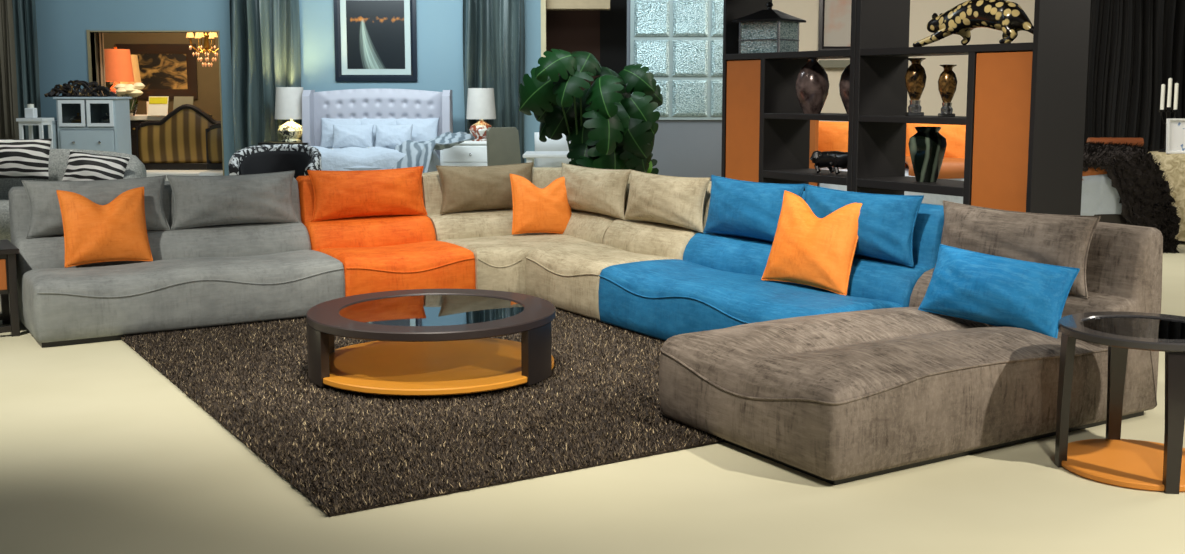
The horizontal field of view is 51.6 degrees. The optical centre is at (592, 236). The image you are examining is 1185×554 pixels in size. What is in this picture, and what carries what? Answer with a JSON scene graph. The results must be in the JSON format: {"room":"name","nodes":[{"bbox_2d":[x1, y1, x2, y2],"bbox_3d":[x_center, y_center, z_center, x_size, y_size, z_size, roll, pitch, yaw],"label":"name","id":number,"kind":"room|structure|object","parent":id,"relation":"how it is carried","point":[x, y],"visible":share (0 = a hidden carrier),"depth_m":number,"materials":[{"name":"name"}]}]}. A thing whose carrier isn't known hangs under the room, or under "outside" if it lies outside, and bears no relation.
{"room":"store","nodes":[
{"label":"store","id":0,"kind":"room"},
{"bbox_2d":[133,98,137,115],"bbox_3d":[-7.553,-2.111,19.941,0.312,0.288,0.312,0,7,0],"label":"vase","id":1,"kind":"object","parent":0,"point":[135,104],"depth_m":20.03,"materials":[{"name":"glass"}]},
{"bbox_2d":[103,33,220,120],"bbox_3d":[-8.500,-2.632,21.414,7.000,3.300,0.150,0,7,0],"label":"wall","id":2,"kind":"structure","parent":0,"point":[208,81],"depth_m":21.30,"materials":[{"name":"brown paint"}]},
{"bbox_2d":[116,44,197,98],"bbox_3d":[-7.567,-2.866,21.285,1.380,0.948,0.040,0,7,0],"label":"landscape painting","id":3,"kind":"object","parent":2,"relation":"attached to","point":[170,70],"visible":0.63,"depth_m":21.28,"materials":[{"name":"paint"}]},
{"bbox_2d":[131,54,187,88],"bbox_3d":[-7.567,-2.867,21.295,1.074,0.642,0.013,0,7,0],"label":"artwork","id":4,"kind":"object","parent":3,"relation":"attached to","point":[157,71],"depth_m":21.29,"materials":[{"name":"paint"}]},
{"bbox_2d":[186,33,217,66],"bbox_3d":[-6.044,-3.399,19.131,0.592,1.495,0.592,-3,7,-21],"label":"chandelier","id":5,"kind":"object","parent":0,"point":[206,36],"visible":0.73,"depth_m":19.14,"materials":[{"name":"gold metal"}]},
{"bbox_2d":[35,0,540,175],"bbox_3d":[-5.108,-2.118,17.145,8.785,3.300,0.150,0,7,0],"label":"wall","id":6,"kind":"structure","parent":0,"point":[62,25],"depth_m":17.00,"materials":[{"name":"blue paint"}]},
{"bbox_2d":[86,30,224,175],"bbox_3d":[-6.089,-1.677,17.198,1.834,2.412,0.190,0,7,0],"label":"trim","id":7,"kind":"structure","parent":6,"relation":"attached to","point":[90,38],"depth_m":17.06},
{"bbox_2d":[230,0,301,151],"bbox_3d":[-4.514,-1.995,16.877,0.972,3.080,0.332,0,7,0],"label":"curtain","id":8,"kind":"object","parent":6,"relation":"hanging from","point":[264,34],"visible":0.61,"depth_m":16.81,"materials":[{"name":"grey fabric"}]},
{"bbox_2d":[333,0,417,80],"bbox_3d":[-3.004,-2.795,16.962,1.136,1.273,0.040,0,7,0],"label":"framed picture","id":9,"kind":"object","parent":6,"relation":"attached to","point":[375,40],"visible":1,"depth_m":16.97},
{"bbox_2d":[346,0,404,68],"bbox_3d":[-3.004,-2.796,16.973,0.803,0.940,0.013,0,7,0],"label":"artwork","id":10,"kind":"object","parent":9,"relation":"attached to","point":[375,29],"depth_m":16.97},
{"bbox_2d":[463,0,524,162],"bbox_3d":[-1.362,-1.995,16.877,0.859,3.080,0.332,0,7,0],"label":"curtain","id":11,"kind":"object","parent":6,"relation":"hanging from","point":[493,30],"visible":0.52,"depth_m":16.81,"materials":[{"name":"grey fabric"}]},
{"bbox_2d":[541,0,545,56],"bbox_3d":[-0.680,-2.117,17.140,0.070,3.300,0.180,0,7,0],"label":"trim","id":12,"kind":"structure","parent":6,"relation":"attached to","point":[543,2],"depth_m":16.95,"materials":[{"name":"beige paint"}]},
{"bbox_2d":[546,0,609,9],"bbox_3d":[-0.200,-3.368,17.206,0.890,0.350,0.330,0,7,0],"label":"trim","id":13,"kind":"structure","parent":6,"relation":"attached to","point":[550,4],"depth_m":17.05,"materials":[{"name":"beige paint"}]},
{"bbox_2d":[546,0,626,89],"bbox_3d":[0.267,-2.333,18.927,4.606,3.300,0.160,0,7,0],"label":"doorway","id":14,"kind":"structure","parent":0,"point":[570,31],"depth_m":18.76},
{"bbox_2d":[0,239,1184,553],"bbox_3d":[0.000,0.441,10.126,28.000,0.100,28.000,0,7,0],"label":"floor","id":15,"kind":"structure","parent":0,"point":[101,452],"depth_m":4.76,"materials":[{"name":"beige carpet"}]},
{"bbox_2d":[0,0,18,139],"bbox_3d":[-7.869,-1.924,16.294,0.394,3.080,0.159,0,7,0],"label":"curtain","id":16,"kind":"object","parent":15,"relation":"on","point":[9,127],"visible":0.65,"depth_m":16.27,"materials":[{"name":"fabric"}]},
{"bbox_2d":[0,239,19,336],"bbox_3d":[-4.094,0.352,8.045,0.560,0.575,0.580,-4,8,-32],"label":"side table","id":17,"kind":"object","parent":15,"relation":"on","point":[9,314],"visible":1,"depth_m":7.94,"materials":[{"name":"brown wood"}]},
{"bbox_2d":[12,0,40,139],"bbox_3d":[-7.609,-1.949,16.496,0.330,3.080,0.158,0,7,0],"label":"curtain","id":18,"kind":"object","parent":15,"relation":"on","point":[24,11],"visible":0.53,"depth_m":16.42,"materials":[{"name":"grey fabric"}]},
{"bbox_2d":[16,118,53,148],"bbox_3d":[-7.258,-0.937,16.028,0.339,1.223,0.350,0,7,0],"label":"console table","id":19,"kind":"object","parent":15,"relation":"on","point":[30,122],"visible":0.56,"depth_m":15.83,"materials":[{"name":"white paint"}]},
{"bbox_2d":[24,104,37,117],"bbox_3d":[-7.289,-1.628,15.899,0.120,0.180,0.120,0,7,0],"label":"candle holder","id":20,"kind":"object","parent":19,"relation":"on","point":[30,111],"visible":1,"depth_m":15.85,"materials":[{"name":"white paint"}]},
{"bbox_2d":[48,120,57,148],"bbox_3d":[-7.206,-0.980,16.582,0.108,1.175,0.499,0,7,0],"label":"base cabinet","id":21,"kind":"object","parent":15,"relation":"on","point":[54,123],"visible":0.05,"depth_m":16.32,"materials":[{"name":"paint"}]},
{"bbox_2d":[0,149,146,238],"bbox_3d":[-5.555,-0.340,11.986,2.129,1.006,0.960,0,7,0],"label":"settee","id":22,"kind":"object","parent":15,"relation":"on","point":[58,158],"visible":0.2,"depth_m":12.20,"materials":[{"name":"grey fabric"}]},
{"bbox_2d":[0,138,51,178],"bbox_3d":[-5.588,-0.756,11.914,0.632,0.391,0.204,0,7,-2],"label":"zebra pillow","id":23,"kind":"object","parent":22,"relation":"on","point":[28,158],"visible":1,"depth_m":11.85,"materials":[{"name":"fabric"}]},
{"bbox_2d":[62,150,129,180],"bbox_3d":[-4.851,-0.640,11.954,0.626,0.392,0.228,0,7,-2],"label":"zebra pillow","id":24,"kind":"object","parent":22,"relation":"on","point":[81,166],"visible":0.69,"depth_m":11.90,"materials":[{"name":"fabric"}]},
{"bbox_2d":[53,97,131,154],"bbox_3d":[-6.725,-1.138,16.569,0.844,1.492,0.568,0,7,0],"label":"chest","id":25,"kind":"object","parent":15,"relation":"on","point":[114,136],"visible":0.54,"depth_m":16.30,"materials":[{"name":"blue paint"}]},
{"bbox_2d":[70,113,85,122],"bbox_3d":[-6.921,-1.575,16.500,0.220,0.190,0.220,0,7,0],"label":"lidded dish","id":26,"kind":"object","parent":25,"relation":"in","point":[77,119],"visible":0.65,"depth_m":16.42,"materials":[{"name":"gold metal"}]},
{"bbox_2d":[44,80,115,96],"bbox_3d":[-6.886,-1.985,16.429,0.968,0.233,0.226,0,7,0],"label":"driftwood sculpture","id":27,"kind":"object","parent":25,"relation":"on","point":[88,90],"visible":1,"depth_m":16.39,"materials":[{"name":"brown wood"}]},
{"bbox_2d":[98,113,109,122],"bbox_3d":[-6.537,-1.575,16.500,0.220,0.190,0.220,0,7,0],"label":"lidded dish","id":28,"kind":"object","parent":25,"relation":"in","point":[105,119],"visible":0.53,"depth_m":16.41,"materials":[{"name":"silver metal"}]},
{"bbox_2d":[104,45,134,96],"bbox_3d":[-7.816,-2.566,20.138,0.539,1.144,0.539,0,7,0],"label":"table lamp","id":29,"kind":"object","parent":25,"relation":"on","point":[118,63],"visible":0.53,"depth_m":19.90,"materials":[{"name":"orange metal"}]},
{"bbox_2d":[95,33,105,95],"bbox_3d":[-7.287,-2.141,18.086,0.196,3.080,0.136,0,7,0],"label":"curtain","id":30,"kind":"object","parent":15,"relation":"on","point":[99,39],"visible":0.15,"depth_m":18.01,"materials":[{"name":"brown fabric"}]},
{"bbox_2d":[130,115,164,157],"bbox_3d":[-7.561,-1.455,20.569,1.118,1.164,0.690,0,7,0],"label":"console table","id":31,"kind":"object","parent":15,"relation":"on","point":[135,120],"visible":0.21,"depth_m":20.22,"materials":[{"name":"white paint"}]},
{"bbox_2d":[110,55,140,114],"bbox_3d":[-7.847,-2.578,20.589,0.500,1.061,0.500,0,7,0],"label":"table lamp","id":32,"kind":"object","parent":31,"relation":"on","point":[134,58],"visible":0.11,"depth_m":20.48,"materials":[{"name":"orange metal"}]},
{"bbox_2d":[114,82,144,115],"bbox_3d":[-7.527,-2.235,19.914,0.457,0.541,0.514,0,7,0],"label":"flower vase","id":33,"kind":"object","parent":31,"relation":"on","point":[122,90],"visible":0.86,"depth_m":19.86,"materials":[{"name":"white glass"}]},
{"bbox_2d":[148,96,168,115],"bbox_3d":[-7.131,-2.147,20.153,0.320,0.310,0.170,0,7,0],"label":"display card","id":34,"kind":"object","parent":31,"relation":"on","point":[158,105],"visible":0.9,"depth_m":20.11,"materials":[{"name":"white paper"}]},
{"bbox_2d":[8,178,344,347],"bbox_3d":[-2.874,0.114,8.510,2.016,0.936,1.132,-4,8,-32],"label":"sofa section","id":35,"kind":"object","parent":15,"relation":"on","point":[203,277],"visible":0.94,"depth_m":8.18,"materials":[{"name":"grey fabric"}]},
{"bbox_2d":[21,175,169,238],"bbox_3d":[-3.423,-0.212,8.482,0.944,0.389,0.220,-4,8,-32],"label":"cushion","id":36,"kind":"object","parent":35,"relation":"on","point":[45,212],"visible":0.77,"depth_m":8.37,"materials":[{"name":"grey fabric"}]},
{"bbox_2d":[56,187,152,267],"bbox_3d":[-3.306,-0.069,8.317,0.571,0.503,0.248,-4,8,-33],"label":"throw pillow","id":37,"kind":"object","parent":35,"relation":"on","point":[116,230],"visible":1,"depth_m":8.24,"materials":[{"name":"orange fabric"}]},
{"bbox_2d":[167,171,298,229],"bbox_3d":[-2.622,-0.271,8.973,0.936,0.389,0.219,-4,8,-31],"label":"cushion","id":38,"kind":"object","parent":35,"relation":"on","point":[199,201],"visible":1,"depth_m":8.88,"materials":[{"name":"grey fabric"}]},
{"bbox_2d":[136,104,220,180],"bbox_3d":[-6.205,-1.313,18.596,1.596,1.387,0.680,0,7,0],"label":"settee","id":39,"kind":"object","parent":15,"relation":"on","point":[175,144],"visible":0.6,"depth_m":18.77,"materials":[{"name":"brown fabric"}]},
{"bbox_2d":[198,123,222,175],"bbox_3d":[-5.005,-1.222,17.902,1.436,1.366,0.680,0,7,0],"label":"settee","id":40,"kind":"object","parent":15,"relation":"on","point":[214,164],"visible":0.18,"depth_m":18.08,"materials":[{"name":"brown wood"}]},
{"bbox_2d":[229,144,321,178],"bbox_3d":[-3.521,-0.531,13.713,0.999,0.970,0.845,0,7,0],"label":"barrel chair","id":41,"kind":"object","parent":15,"relation":"on","point":[270,158],"visible":0.37,"depth_m":13.87,"materials":[{"name":"black fabric"}]},
{"bbox_2d":[258,141,308,144],"bbox_3d":[-4.119,-0.832,16.560,0.660,0.888,0.499,0,7,0],"label":"nightstand","id":42,"kind":"object","parent":15,"relation":"on","point":[266,142],"visible":0.12,"depth_m":16.28,"materials":[{"name":"black paint"}]},
{"bbox_2d":[275,87,302,141],"bbox_3d":[-4.079,-1.647,16.542,0.418,0.734,0.418,0,7,0],"label":"table lamp","id":43,"kind":"object","parent":42,"relation":"on","point":[288,100],"visible":0.95,"depth_m":16.39,"materials":[{"name":"white fabric"}]},
{"bbox_2d":[302,89,452,171],"bbox_3d":[-2.885,-1.065,15.635,1.965,1.635,2.200,0,7,0],"label":"bed","id":44,"kind":"object","parent":15,"relation":"on","point":[350,103],"visible":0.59,"depth_m":16.50,"materials":[{"name":"white fabric"}]},
{"bbox_2d":[320,118,360,148],"bbox_3d":[-3.361,-1.388,16.515,0.620,0.421,0.226,0,7,0],"label":"bed pillow","id":45,"kind":"object","parent":44,"relation":"on","point":[326,123],"visible":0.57,"depth_m":16.47,"materials":[{"name":"white fabric"}]},
{"bbox_2d":[332,124,373,147],"bbox_3d":[-3.184,-1.319,16.281,0.556,0.341,0.216,1,7,4],"label":"bed pillow","id":46,"kind":"object","parent":44,"relation":"on","point":[344,136],"visible":0.84,"depth_m":16.21,"materials":[{"name":"white fabric"}]},
{"bbox_2d":[312,146,440,171],"bbox_3d":[-2.885,-0.664,15.306,1.885,0.918,1.452,0,7,0],"label":"duvet","id":47,"kind":"object","parent":44,"relation":"on","point":[348,158],"depth_m":14.67,"materials":[{"name":"white fabric"}]},
{"bbox_2d":[360,118,396,146],"bbox_3d":[-2.891,-1.388,16.518,0.606,0.421,0.230,0,7,-3],"label":"bed pillow","id":48,"kind":"object","parent":44,"relation":"on","point":[365,121],"visible":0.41,"depth_m":16.48,"materials":[{"name":"white fabric"}]},
{"bbox_2d":[375,124,412,148],"bbox_3d":[-2.633,-1.313,16.235,0.500,0.341,0.223,0,7,0],"label":"bed pillow","id":49,"kind":"object","parent":44,"relation":"on","point":[387,136],"visible":0.71,"depth_m":16.16,"materials":[{"name":"white fabric"}]},
{"bbox_2d":[396,118,438,141],"bbox_3d":[-2.381,-1.388,16.516,0.620,0.421,0.229,0,7,0],"label":"bed pillow","id":50,"kind":"object","parent":44,"relation":"on","point":[423,129],"visible":0.51,"depth_m":16.46,"materials":[{"name":"white fabric"}]},
{"bbox_2d":[392,131,474,172],"bbox_3d":[-1.926,-0.929,15.220,0.645,0.692,1.835,3,7,22],"label":"throw blanket","id":51,"kind":"object","parent":44,"relation":"on","point":[417,153],"visible":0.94,"depth_m":14.72,"materials":[{"name":"fabric"}]},
{"bbox_2d":[296,176,475,296],"bbox_3d":[-1.591,0.019,9.300,1.036,0.936,1.132,-4,8,-32],"label":"sofa section","id":52,"kind":"object","parent":15,"relation":"on","point":[381,253],"visible":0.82,"depth_m":9.07,"materials":[{"name":"orange fabric"}]},
{"bbox_2d":[307,166,426,221],"bbox_3d":[-1.737,-0.337,9.516,0.955,0.389,0.217,-4,8,-31],"label":"cushion","id":53,"kind":"object","parent":52,"relation":"on","point":[337,194],"visible":1,"depth_m":9.43,"materials":[{"name":"orange fabric"}]},
{"bbox_2d":[121,309,724,516],"bbox_3d":[-0.773,0.750,6.976,2.952,0.040,3.891,-4,8,-32],"label":"shag rug","id":54,"kind":"object","parent":15,"relation":"on","point":[345,451],"visible":0.58,"depth_m":5.94,"materials":[{"name":"brown carpet"}]},
{"bbox_2d":[306,289,555,395],"bbox_3d":[-0.896,0.573,6.881,1.380,0.343,1.380,0,7,0],"label":"coffee table","id":55,"kind":"object","parent":54,"relation":"on","point":[428,342],"visible":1,"depth_m":6.64,"materials":[{"name":"brown wood"}]},
{"bbox_2d":[440,140,486,165],"bbox_3d":[-1.620,-0.834,16.509,0.846,0.903,0.499,0,7,0],"label":"nightstand","id":56,"kind":"object","parent":15,"relation":"on","point":[466,153],"visible":0.29,"depth_m":16.25,"materials":[{"name":"white paint"}]},
{"bbox_2d":[466,88,495,140],"bbox_3d":[-1.497,-1.640,16.472,0.402,0.706,0.402,0,7,0],"label":"table lamp","id":57,"kind":"object","parent":56,"relation":"on","point":[480,101],"visible":0.85,"depth_m":16.32,"materials":[{"name":"white fabric"}]},
{"bbox_2d":[486,127,520,165],"bbox_3d":[-0.949,-0.686,14.251,0.440,1.150,0.550,-4,8,-28],"label":"dining chair","id":58,"kind":"object","parent":15,"relation":"on","point":[503,146],"visible":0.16,"depth_m":14.35,"materials":[{"name":"grey fabric"}]},
{"bbox_2d":[422,167,630,293],"bbox_3d":[-0.510,-0.052,9.889,1.458,0.936,1.262,-4,8,-32],"label":"corner section","id":59,"kind":"object","parent":15,"relation":"on","point":[500,256],"visible":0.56,"depth_m":9.73,"materials":[{"name":"beige fabric"}]},
{"bbox_2d":[436,162,533,213],"bbox_3d":[-0.861,-0.402,10.059,0.895,0.389,0.221,-4,8,-30],"label":"cushion","id":60,"kind":"object","parent":59,"relation":"on","point":[464,188],"visible":0.84,"depth_m":9.93,"materials":[{"name":"beige fabric"}]},
{"bbox_2d":[510,174,571,234],"bbox_3d":[-0.410,-0.259,9.984,0.547,0.508,0.229,-2,7,-16],"label":"throw pillow","id":61,"kind":"object","parent":59,"relation":"on","point":[547,209],"visible":0.9,"depth_m":9.91,"materials":[{"name":"orange fabric"}]},
{"bbox_2d":[561,163,629,219],"bbox_3d":[-0.007,-0.375,9.851,0.217,0.384,1.046,-4,8,-31],"label":"cushion","id":62,"kind":"object","parent":59,"relation":"on","point":[601,191],"visible":0.89,"depth_m":9.65,"materials":[{"name":"beige fabric"}]},
{"bbox_2d":[523,151,568,166],"bbox_3d":[-0.341,-0.498,13.790,0.849,0.888,0.700,0,7,0],"label":"dining table","id":63,"kind":"object","parent":15,"relation":"on","point":[530,156],"visible":0.37,"depth_m":13.44,"materials":[{"name":"white paint"}]},
{"bbox_2d":[534,132,570,166],"bbox_3d":[-0.397,-0.698,14.587,0.480,1.093,0.552,2,7,17],"label":"dining chair","id":64,"kind":"object","parent":15,"relation":"on","point":[561,144],"visible":0.21,"depth_m":14.31,"materials":[{"name":"white paint"}]},
{"bbox_2d":[518,49,662,173],"bbox_3d":[-0.013,-0.766,11.519,1.380,1.964,0.944,0,7,0],"label":"monstera plant","id":65,"kind":"object","parent":15,"relation":"on","point":[606,126],"visible":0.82,"depth_m":11.28,"materials":[{"name":"green plant"}]},
{"bbox_2d":[525,181,711,322],"bbox_3d":[0.241,0.056,8.992,1.132,0.936,1.066,-4,8,-32],"label":"sofa section","id":66,"kind":"object","parent":15,"relation":"on","point":[566,276],"visible":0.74,"depth_m":8.82,"materials":[{"name":"beige fabric"}]},
{"bbox_2d":[624,170,710,232],"bbox_3d":[0.532,-0.270,8.988,0.213,0.384,1.009,-4,8,-32],"label":"cushion","id":67,"kind":"object","parent":66,"relation":"on","point":[671,200],"visible":1,"depth_m":8.83,"materials":[{"name":"beige fabric"}]},
{"bbox_2d":[598,191,943,340],"bbox_3d":[1.077,0.219,7.643,1.142,0.936,2.156,-4,8,-32],"label":"sofa section","id":68,"kind":"object","parent":15,"relation":"on","point":[717,283],"visible":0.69,"depth_m":7.39,"materials":[{"name":"blue fabric"}]},
{"bbox_2d":[703,175,804,241],"bbox_3d":[1.057,-0.179,8.144,0.223,0.404,0.974,-4,8,-32],"label":"cushion","id":69,"kind":"object","parent":68,"relation":"on","point":[736,207],"visible":0.79,"depth_m":8.07,"materials":[{"name":"blue fabric"}]},
{"bbox_2d":[761,191,861,294],"bbox_3d":[1.329,0.032,7.349,0.634,0.574,0.258,6,9,43],"label":"throw pillow","id":70,"kind":"object","parent":68,"relation":"on","point":[808,249],"visible":1,"depth_m":7.24,"materials":[{"name":"orange fabric"}]},
{"bbox_2d":[805,184,923,266],"bbox_3d":[1.578,-0.079,7.321,0.227,0.404,0.993,-4,8,-32],"label":"cushion","id":71,"kind":"object","parent":68,"relation":"on","point":[886,223],"visible":0.77,"depth_m":7.07,"materials":[{"name":"blue fabric"}]},
{"bbox_2d":[721,0,856,191],"bbox_3d":[1.582,-0.740,9.060,0.460,2.500,1.445,-4,8,-32],"label":"display shelf","id":72,"kind":"object","parent":15,"relation":"on","point":[766,130],"visible":0.44,"depth_m":9.22,"materials":[{"name":"brown wood"}]},
{"bbox_2d":[732,1,805,53],"bbox_3d":[1.341,-1.585,9.293,0.420,0.392,0.380,5,9,38],"label":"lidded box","id":73,"kind":"object","parent":72,"relation":"on","point":[768,30],"visible":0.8,"depth_m":9.19,"materials":[{"name":"metal"}]},
{"bbox_2d":[795,58,828,113],"bbox_3d":[1.597,-1.093,8.899,0.244,0.400,0.244,0,7,0],"label":"urn vase","id":74,"kind":"object","parent":72,"relation":"on","point":[812,81],"visible":1,"depth_m":8.82,"materials":[{"name":"purple ceramic"}]},
{"bbox_2d":[810,150,847,173],"bbox_3d":[1.726,-0.533,8.791,0.134,0.163,0.410,-4,8,-32],"label":"sculpture","id":75,"kind":"object","parent":72,"relation":"on","point":[828,159],"visible":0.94,"depth_m":8.76,"materials":[{"name":"black paint"}]},
{"bbox_2d":[839,64,849,113],"bbox_3d":[1.880,-1.073,8.728,0.244,0.400,0.244,0,7,0],"label":"urn vase","id":76,"kind":"object","parent":72,"relation":"on","point":[844,82],"visible":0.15,"depth_m":8.68,"materials":[{"name":"purple ceramic"}]},
{"bbox_2d":[659,222,1162,484],"bbox_3d":[1.537,0.424,5.940,2.167,0.936,1.284,-4,8,-32],"label":"chaise section","id":77,"kind":"object","parent":15,"relation":"on","point":[842,397],"visible":0.88,"depth_m":5.45,"materials":[{"name":"beige fabric"}]},
{"bbox_2d":[918,244,1079,337],"bbox_3d":[2.004,0.268,6.095,0.241,0.377,0.800,-5,9,-38],"label":"throw pillow","id":78,"kind":"object","parent":77,"relation":"on","point":[998,291],"visible":0.95,"depth_m":5.99,"materials":[{"name":"blue fabric"}]},
{"bbox_2d":[932,200,1100,298],"bbox_3d":[2.169,0.053,6.351,0.224,0.404,0.992,-4,8,-28],"label":"cushion","id":79,"kind":"object","parent":77,"relation":"on","point":[1051,239],"visible":0.66,"depth_m":6.19,"materials":[{"name":"beige fabric"}]},
{"bbox_2d":[809,120,1128,224],"bbox_3d":[3.718,-0.667,12.963,3.304,1.420,2.000,0,7,0],"label":"upholstered bed","id":80,"kind":"object","parent":15,"relation":"on","point":[1098,197],"visible":0.05,"depth_m":12.03,"materials":[{"name":"white fabric"}]},
{"bbox_2d":[818,121,848,167],"bbox_3d":[2.453,-0.926,12.337,0.705,0.484,0.239,2,7,20],"label":"cushion","id":81,"kind":"object","parent":80,"relation":"on","point":[833,136],"visible":0.22,"depth_m":12.27,"materials":[{"name":"orange fabric"}]},
{"bbox_2d":[905,123,965,165],"bbox_3d":[3.571,-0.962,12.635,0.707,0.484,0.238,3,7,21],"label":"cushion","id":82,"kind":"object","parent":80,"relation":"on","point":[954,135],"visible":0.29,"depth_m":12.53,"materials":[{"name":"orange fabric"}]},
{"bbox_2d":[905,156,1107,179],"bbox_3d":[4.113,-0.761,12.927,2.016,0.209,1.911,0,7,0],"label":"blanket","id":83,"kind":"object","parent":80,"relation":"on","point":[951,168],"visible":0.09,"depth_m":12.01,"materials":[{"name":"fabric"}]},
{"bbox_2d":[1083,139,1180,252],"bbox_3d":[4.931,-0.247,12.869,1.754,1.566,2.022,0,7,0],"label":"fur throw","id":84,"kind":"object","parent":80,"relation":"on","point":[1146,199],"visible":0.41,"depth_m":11.95,"materials":[{"name":"black fur"}]},
{"bbox_2d":[852,0,1090,214],"bbox_3d":[2.354,-0.591,7.824,0.460,2.500,1.475,-4,8,-32],"label":"display shelf","id":85,"kind":"object","parent":15,"relation":"on","point":[1024,120],"visible":0.58,"depth_m":7.32,"materials":[{"name":"brown wood"}]},
{"bbox_2d":[905,58,926,115],"bbox_3d":[2.131,-0.985,8.082,0.139,0.380,0.139,0,7,0],"label":"vase","id":86,"kind":"object","parent":85,"relation":"on","point":[915,77],"visible":1,"depth_m":8.04,"materials":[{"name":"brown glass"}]},
{"bbox_2d":[908,127,946,181],"bbox_3d":[2.188,-0.537,8.006,0.243,0.357,0.243,0,7,0],"label":"vase","id":87,"kind":"object","parent":85,"relation":"on","point":[927,147],"visible":1,"depth_m":7.92,"materials":[{"name":"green ceramic"}]},
{"bbox_2d":[938,65,957,116],"bbox_3d":[2.275,-0.933,7.854,0.122,0.333,0.122,0,7,0],"label":"vase","id":88,"kind":"object","parent":85,"relation":"on","point":[947,81],"visible":1,"depth_m":7.82,"materials":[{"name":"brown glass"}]},
{"bbox_2d":[913,0,1033,46],"bbox_3d":[2.399,-1.324,7.554,0.189,0.290,0.995,-4,8,-32],"label":"figurine","id":89,"kind":"object","parent":85,"relation":"on","point":[1008,17],"visible":0.85,"depth_m":7.47,"materials":[{"name":"ceramic"}]},
{"bbox_2d":[1087,138,1143,146],"bbox_3d":[6.089,-0.638,14.327,0.620,1.036,0.400,0,7,0],"label":"bench","id":90,"kind":"object","parent":15,"relation":"on","point":[1133,141],"visible":0.28,"depth_m":14.22,"materials":[{"name":"orange wood"}]},
{"bbox_2d":[1055,311,1184,493],"bbox_3d":[2.330,0.680,5.179,0.704,0.610,0.704,0,7,4],"label":"end table","id":91,"kind":"object","parent":15,"relation":"on","point":[1112,460],"visible":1,"depth_m":5.16,"materials":[{"name":"grey paint"}]},
{"bbox_2d":[1084,0,1184,151],"bbox_3d":[7.076,-1.853,15.699,1.704,3.080,0.187,0,7,0],"label":"curtain","id":92,"kind":"object","parent":15,"relation":"on","point":[1135,46],"visible":0.59,"depth_m":15.65,"materials":[{"name":"black fabric"}]},
{"bbox_2d":[1148,151,1184,242],"bbox_3d":[6.324,-0.425,13.005,0.972,0.931,0.963,0,7,0],"label":"draped table","id":93,"kind":"object","parent":15,"relation":"on","point":[1173,165],"visible":0.41,"depth_m":12.65,"materials":[{"name":"fabric"}]},
{"bbox_2d":[1158,78,1178,151],"bbox_3d":[6.130,-1.294,13.039,0.161,0.787,0.161,7,9,43],"label":"candelabra","id":94,"kind":"object","parent":93,"relation":"on","point":[1176,90],"visible":0.86,"depth_m":13.01,"materials":[{"name":"white wax"}]},
{"bbox_2d":[1160,84,1164,109],"bbox_3d":[6.059,-1.483,13.016,0.039,0.275,0.039,0,7,0],"label":"candle","id":95,"kind":"object","parent":94,"relation":"on","point":[1162,100],"depth_m":13.00,"materials":[{"name":"beige wax"}]},
{"bbox_2d":[1167,78,1171,106],"bbox_3d":[6.130,-1.529,13.011,0.039,0.314,0.039,0,7,0],"label":"candle","id":96,"kind":"object","parent":94,"relation":"on","point":[1169,95],"depth_m":13.00,"materials":[{"name":"beige wax"}]},
{"bbox_2d":[1173,83,1178,109],"bbox_3d":[6.201,-1.490,13.015,0.039,0.288,0.039,0,7,0],"label":"candle","id":97,"kind":"object","parent":94,"relation":"on","point":[1176,90],"depth_m":13.00,"materials":[{"name":"beige wax"}]},
{"bbox_2d":[1166,118,1184,153],"bbox_3d":[6.159,-1.042,12.711,0.394,0.364,0.069,0,7,0],"label":"framed drawing","id":98,"kind":"object","parent":93,"relation":"on","point":[1175,127],"visible":1,"depth_m":12.71,"materials":[{"name":"white paint"}]},
{"bbox_2d":[1170,121,1184,150],"bbox_3d":[6.159,-1.042,12.722,0.340,0.308,0.013,0,2,0],"label":"artwork","id":99,"kind":"object","parent":98,"relation":"attached to","point":[1177,128],"depth_m":12.72},
{"bbox_3d":[-6.640,-1.419,20.276,0.566,1.164,0.540,0,7,0],"label":"cabinet","id":100,"kind":"object","parent":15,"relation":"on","visible":0},
{"bbox_2d":[173,96,193,109],"bbox_3d":[-6.721,-2.147,20.153,0.320,0.310,0.170,0,7,0],"label":"display card","id":101,"kind":"object","parent":100,"relation":"on","point":[178,100],"visible":0.39,"depth_m":20.13,"materials":[{"name":"white paper"}]},
{"bbox_2d":[626,0,721,180],"bbox_3d":[0.966,-1.618,13.000,1.207,3.300,0.200,0,7,0],"label":"wall","id":102,"kind":"structure","parent":0,"point":[681,148],"depth_m":12.98,"materials":[{"name":"grey paint"}]},
{"bbox_2d":[630,0,723,119],"bbox_3d":[1.014,-1.867,12.841,1.235,1.285,0.045,0,7,0],"label":"window","id":103,"kind":"structure","parent":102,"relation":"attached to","point":[680,42],"depth_m":12.82,"materials":[{"name":"glass"}]},
{"bbox_2d":[772,0,1034,121],"bbox_3d":[3.882,-1.974,15.953,4.625,3.300,0.150,0,7,0],"label":"wall","id":104,"kind":"structure","parent":0,"point":[921,11],"depth_m":15.81,"materials":[{"name":"beige paint"}]},
{"bbox_2d":[819,60,849,67],"bbox_3d":[3.178,-2.222,15.787,0.511,0.102,0.120,0,7,0],"label":"wall ledge","id":105,"kind":"object","parent":104,"relation":"attached to","point":[824,63],"visible":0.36,"depth_m":15.73,"materials":[{"name":"beige"}]},
{"bbox_2d":[818,0,851,50],"bbox_3d":[3.183,-2.897,15.741,0.541,1.040,0.040,0,7,0],"label":"framed print","id":106,"kind":"object","parent":104,"relation":"attached to","point":[834,31],"visible":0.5,"depth_m":15.77,"materials":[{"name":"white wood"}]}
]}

